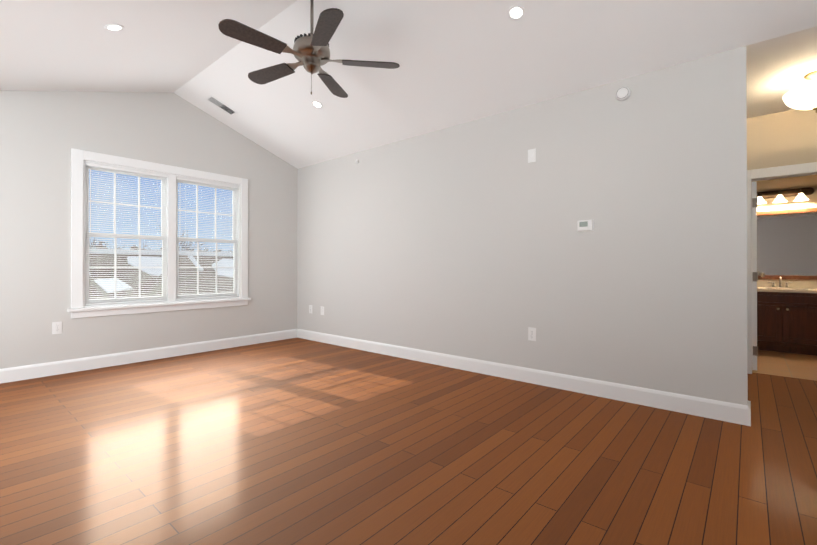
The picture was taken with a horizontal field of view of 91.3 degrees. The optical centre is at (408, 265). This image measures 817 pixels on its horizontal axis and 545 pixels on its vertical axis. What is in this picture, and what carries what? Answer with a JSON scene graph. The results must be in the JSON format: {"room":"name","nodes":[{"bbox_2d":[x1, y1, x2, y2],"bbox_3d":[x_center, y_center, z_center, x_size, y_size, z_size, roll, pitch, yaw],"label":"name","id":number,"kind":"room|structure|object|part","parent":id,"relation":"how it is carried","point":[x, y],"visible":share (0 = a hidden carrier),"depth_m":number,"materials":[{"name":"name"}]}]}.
{"room":"empty bedroom","nodes":[
{"label":"empty bedroom","id":0,"kind":"room"},
{"bbox_2d":[0,90,297,368],"bbox_3d":[-3.776,-0.671,4.322,0.168,3.651,6.144,0,0,40],"label":"wall","id":1,"kind":"structure","parent":0,"point":[43,134],"depth_m":4.56,"materials":[{"name":"paint"}]},
{"bbox_2d":[52,322,61,333],"bbox_3d":[-3.726,0.660,4.237,0.009,0.128,0.079,0,0,40],"label":"electrical outlet","id":2,"kind":"object","parent":1,"relation":"attached to","point":[56,327],"visible":1,"depth_m":4.24,"materials":[{"name":"white plastic"}]},
{"bbox_2d":[0,329,296,383],"bbox_3d":[-3.700,1.084,4.261,0.017,0.140,5.824,0,0,40],"label":"baseboard","id":3,"kind":"structure","parent":1,"relation":"attached to","point":[13,374],"depth_m":4.73,"materials":[{"name":"white wood"}]},
{"bbox_2d":[67,298,250,317],"bbox_3d":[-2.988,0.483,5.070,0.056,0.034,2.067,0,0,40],"label":"window sill","id":4,"kind":"structure","parent":1,"relation":"attached to","point":[145,305],"depth_m":4.87,"materials":[{"name":"white wood"}]},
{"bbox_2d":[71,148,247,308],"bbox_3d":[-3.045,-0.401,5.122,0.140,1.736,2.000,0,0,40],"label":"window","id":5,"kind":"structure","parent":1,"relation":"in","point":[78,157],"depth_m":4.87,"materials":[{"name":"white wood"}]},
{"bbox_3d":[-3.073,-0.350,5.146,0.067,1.594,1.757,0,0,40],"label":"window sashes","id":6,"kind":"part","parent":5,"relation":"part of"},
{"bbox_3d":[-3.073,-0.356,5.146,0.037,1.479,1.672,0,0,40],"label":"glass","id":7,"kind":"part","parent":5,"relation":"part of","materials":[{"name":"clear glass"}]},
{"bbox_2d":[85,162,238,304],"bbox_3d":[-3.029,-0.353,5.108,0.038,1.585,1.743,0,0,40],"label":"window blinds","id":8,"kind":"object","parent":5,"relation":"attached to","point":[111,168],"visible":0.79,"depth_m":4.93,"materials":[{"name":"white plastic"}]},
{"bbox_2d":[90,166,90,237],"bbox_3d":[-3.552,-0.713,4.461,0.008,0.809,0.007,0,0,40],"label":"blind cord","id":9,"kind":"object","parent":8,"relation":"hanging from","point":[90,204],"depth_m":4.46,"materials":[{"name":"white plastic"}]},
{"bbox_2d":[185,182,185,238],"bbox_3d":[-2.922,-0.344,5.233,0.002,1.538,0.002,0,0,40],"label":"blind cord","id":10,"kind":"object","parent":8,"relation":"hanging from","point":[185,182],"depth_m":5.23,"materials":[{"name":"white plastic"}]},
{"bbox_2d":[83,160,240,307],"bbox_3d":[-3.073,-0.350,5.146,0.168,1.634,1.797,0,0,40],"label":"window frame","id":11,"kind":"structure","parent":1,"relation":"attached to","point":[171,232],"depth_m":5.09,"materials":[{"name":"white wood"}]},
{"bbox_2d":[0,338,816,544],"bbox_3d":[-0.309,1.203,2.538,7.751,0.112,7.930,0,0,40],"label":"floor","id":12,"kind":"structure","parent":0,"point":[296,441],"depth_m":2.36,"materials":[{"name":"brown wood"}]},
{"bbox_2d":[0,0,816,168],"bbox_3d":[0.451,-2.045,3.445,7.751,0.910,10.278,0,0,40],"label":"ceiling","id":13,"kind":"structure","parent":0,"point":[461,61],"depth_m":3.49,"materials":[{"name":"paint"}]},
{"bbox_2d":[104,24,123,31],"bbox_3d":[-2.326,-1.883,3.161,0.135,0.048,0.128,0,0,40],"label":"recessed light","id":14,"kind":"object","parent":13,"relation":"in","point":[114,27],"visible":1,"depth_m":3.16,"materials":[{"name":"white"}]},
{"bbox_2d":[205,95,237,115],"bbox_3d":[-2.411,-2.064,5.159,0.175,0.124,0.352,0,0,40],"label":"ceiling vent","id":15,"kind":"object","parent":13,"relation":"in","point":[213,100],"visible":1,"depth_m":5.16,"materials":[{"name":"white metal"}]},
{"bbox_2d":[218,0,399,97],"bbox_3d":[-0.817,-1.785,3.192,1.346,0.871,1.330,0,0,40],"label":"ceiling fan","id":16,"kind":"object","parent":13,"relation":"hanging from","point":[310,51],"visible":1,"depth_m":3.10,"materials":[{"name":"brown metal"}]},
{"bbox_3d":[-0.775,-1.879,3.207,0.292,0.683,0.292,0,0,40],"label":"motor","id":17,"kind":"part","parent":16,"relation":"part of","materials":[{"name":"grey metal"}]},
{"bbox_2d":[311,100,322,107],"bbox_3d":[-1.072,-1.892,4.687,0.135,0.050,0.128,0,0,40],"label":"recessed light","id":18,"kind":"object","parent":13,"relation":"in","point":[316,104],"visible":1,"depth_m":4.68,"materials":[{"name":"white"}]},
{"bbox_2d":[507,5,524,19],"bbox_3d":[0.815,-1.914,3.023,0.135,0.050,0.128,0,0,40],"label":"recessed light","id":19,"kind":"object","parent":13,"relation":"in","point":[515,12],"visible":1,"depth_m":3.02,"materials":[{"name":"white"}]},
{"bbox_2d":[782,71,816,112],"bbox_3d":[3.391,-1.426,3.309,0.429,0.330,0.429,0,0,40],"label":"hall ceiling light","id":20,"kind":"object","parent":13,"relation":"attached to","point":[804,97],"visible":1,"depth_m":3.29,"materials":[{"name":"white glass"}]},
{"bbox_3d":[3.391,-1.387,3.308,0.429,0.139,0.429,0,0,40],"label":"lamp shade","id":21,"kind":"part","parent":20,"relation":"part of","materials":[{"name":"white glass"}]},
{"bbox_2d":[297,46,747,405],"bbox_3d":[0.362,-0.248,4.745,5.583,2.808,0.135,0,0,40],"label":"wall","id":22,"kind":"structure","parent":0,"point":[467,240],"depth_m":3.73,"materials":[{"name":"paint"}]},
{"bbox_2d":[297,329,747,425],"bbox_3d":[0.319,1.085,4.677,5.566,0.140,0.017,0,0,40],"label":"baseboard","id":23,"kind":"structure","parent":22,"relation":"attached to","point":[712,409],"depth_m":3.71,"materials":[{"name":"white wood"}]},
{"bbox_2d":[528,327,535,340],"bbox_3d":[1.213,0.672,3.923,0.079,0.128,0.009,0,0,40],"label":"electrical outlet","id":24,"kind":"object","parent":22,"relation":"attached to","point":[531,334],"visible":1,"depth_m":3.92,"materials":[{"name":"white plastic"}]},
{"bbox_2d":[528,148,535,162],"bbox_3d":[1.212,-1.083,3.929,0.079,0.128,0.012,0,0,40],"label":"switch plate","id":25,"kind":"object","parent":22,"relation":"attached to","point":[531,155],"visible":1,"depth_m":3.92,"materials":[{"name":"white plastic"}]},
{"bbox_2d":[577,219,593,231],"bbox_3d":[1.589,-0.362,3.593,0.139,0.101,0.031,0,0,40],"label":"thermostat","id":26,"kind":"object","parent":22,"relation":"attached to","point":[585,225],"visible":0.98,"depth_m":3.58,"materials":[{"name":"white plastic"}]},
{"bbox_2d":[616,87,630,100],"bbox_3d":[1.820,-1.464,3.395,0.112,0.112,0.039,0,0,40],"label":"smoke detector","id":27,"kind":"object","parent":22,"relation":"attached to","point":[622,93],"visible":0.98,"depth_m":3.38,"materials":[{"name":"white plastic"}]},
{"bbox_2d":[748,400,750,425],"bbox_3d":[2.494,1.079,2.925,0.017,0.140,0.168,0,0,40],"label":"end cap","id":28,"kind":"object","parent":22,"relation":"attached to","point":[749,414],"visible":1,"depth_m":2.86,"materials":[{"name":"white wood"}]},
{"bbox_2d":[747,109,816,169],"bbox_3d":[3.843,-0.250,4.217,3.258,2.808,0.135,0,0,40],"label":"wall","id":29,"kind":"structure","parent":0,"point":[784,138],"depth_m":4.12,"materials":[{"name":"paint"}]},
{"bbox_2d":[751,181,764,369],"bbox_3d":[4.064,0.112,4.699,0.216,2.060,0.898,0,0,40],"label":"bathroom door","id":30,"kind":"structure","parent":29,"relation":"in","point":[754,206],"depth_m":4.37,"materials":[{"name":"white wood"}]},
{"bbox_2d":[747,162,816,373],"bbox_3d":[4.054,0.064,4.022,1.112,2.179,0.155,0,0,40],"label":"door frame","id":31,"kind":"structure","parent":29,"relation":"attached to","point":[803,168],"depth_m":4.26,"materials":[{"name":"white wood"}]},
{"bbox_3d":[4.061,0.106,4.030,0.944,2.095,0.135,0,0,40],"label":"bathroom door jamb","id":32,"kind":"part","parent":31,"relation":"part of","materials":[{"name":"white wood"}]},
{"bbox_2d":[751,175,816,280],"bbox_3d":[5.380,-0.244,5.807,2.977,2.808,0.168,0,0,40],"label":"wall","id":33,"kind":"structure","parent":0,"point":[808,181],"depth_m":5.68,"materials":[{"name":"paint"}]},
{"bbox_2d":[757,188,813,203],"bbox_3d":[5.263,-0.990,5.664,0.708,0.182,0.201,0,0,40],"label":"sconce","id":34,"kind":"object","parent":33,"relation":"attached to","point":[780,195],"visible":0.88,"depth_m":5.64,"materials":[{"name":"white glass"}]},
{"bbox_2d":[757,208,816,279],"bbox_3d":[5.311,-0.300,5.734,0.921,0.988,0.028,0,0,40],"label":"bathroom mirror","id":35,"kind":"object","parent":33,"relation":"attached to","point":[786,244],"visible":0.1,"depth_m":5.67,"materials":[{"name":"grey mirror"}]},
{"bbox_2d":[757,281,816,288],"bbox_3d":[5.272,0.266,5.765,1.764,0.099,0.022,0,0,40],"label":"backsplash","id":36,"kind":"structure","parent":33,"relation":"attached to","point":[760,284],"depth_m":5.61,"materials":[{"name":"beige stone"}]},
{"bbox_2d":[752,350,816,380],"bbox_3d":[4.775,1.212,4.960,3.145,0.114,2.348,0,0,40],"label":"floor","id":37,"kind":"structure","parent":0,"point":[794,365],"depth_m":4.62,"materials":[{"name":"beige tile"}]},
{"bbox_2d":[757,289,816,355],"bbox_3d":[5.063,0.753,5.517,1.742,0.804,0.666,0,0,40],"label":"bathroom vanity","id":38,"kind":"object","parent":37,"relation":"on","point":[786,316],"depth_m":5.23,"materials":[{"name":"brown wood"}]},
{"bbox_2d":[773,289,816,292],"bbox_3d":[5.070,0.333,5.527,1.764,0.036,0.646,0,0,40],"label":"countertop","id":39,"kind":"structure","parent":38,"relation":"on","point":[774,290],"depth_m":5.21,"materials":[{"name":"beige stone"}]},
{"bbox_2d":[768,277,792,287],"bbox_3d":[5.223,0.234,5.612,0.260,0.162,0.184,0,0,40],"label":"faucet","id":40,"kind":"object","parent":39,"relation":"on","point":[780,279],"depth_m":5.62,"materials":[{"name":"silver metal"}]},
{"label":"outside","id":41,"kind":"structure","parent":0,"visible":0},
{"bbox_3d":[-26.178,5.186,56.711,99.974,0.225,224.660,0,0,40],"label":"ground","id":42,"kind":"structure","parent":41,"visible":0},
{"bbox_2d":[89,229,228,251],"bbox_3d":[-15.350,0.711,31.236,14.869,8.525,41.934,0,0,40],"label":"trees","id":43,"kind":"object","parent":42,"relation":"on","point":[161,248],"depth_m":26.23,"materials":[{"name":"brown plant"}]},
{"bbox_2d":[89,248,232,298],"bbox_3d":[-6.615,2.151,21.644,12.356,5.560,37.069,0,0,40],"label":"house","id":44,"kind":"structure","parent":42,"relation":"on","point":[94,262],"depth_m":15.50,"materials":[{"name":"grey"}]},
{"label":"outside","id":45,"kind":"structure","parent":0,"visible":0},
{"bbox_2d":[89,170,232,251],"bbox_3d":[-56.333,-17.596,89.833,0.001,65.151,303.291,0,0,40],"label":"sky","id":46,"kind":"structure","parent":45,"point":[103,228],"depth_m":88.40,"materials":[{"name":"blue"}]}
]}

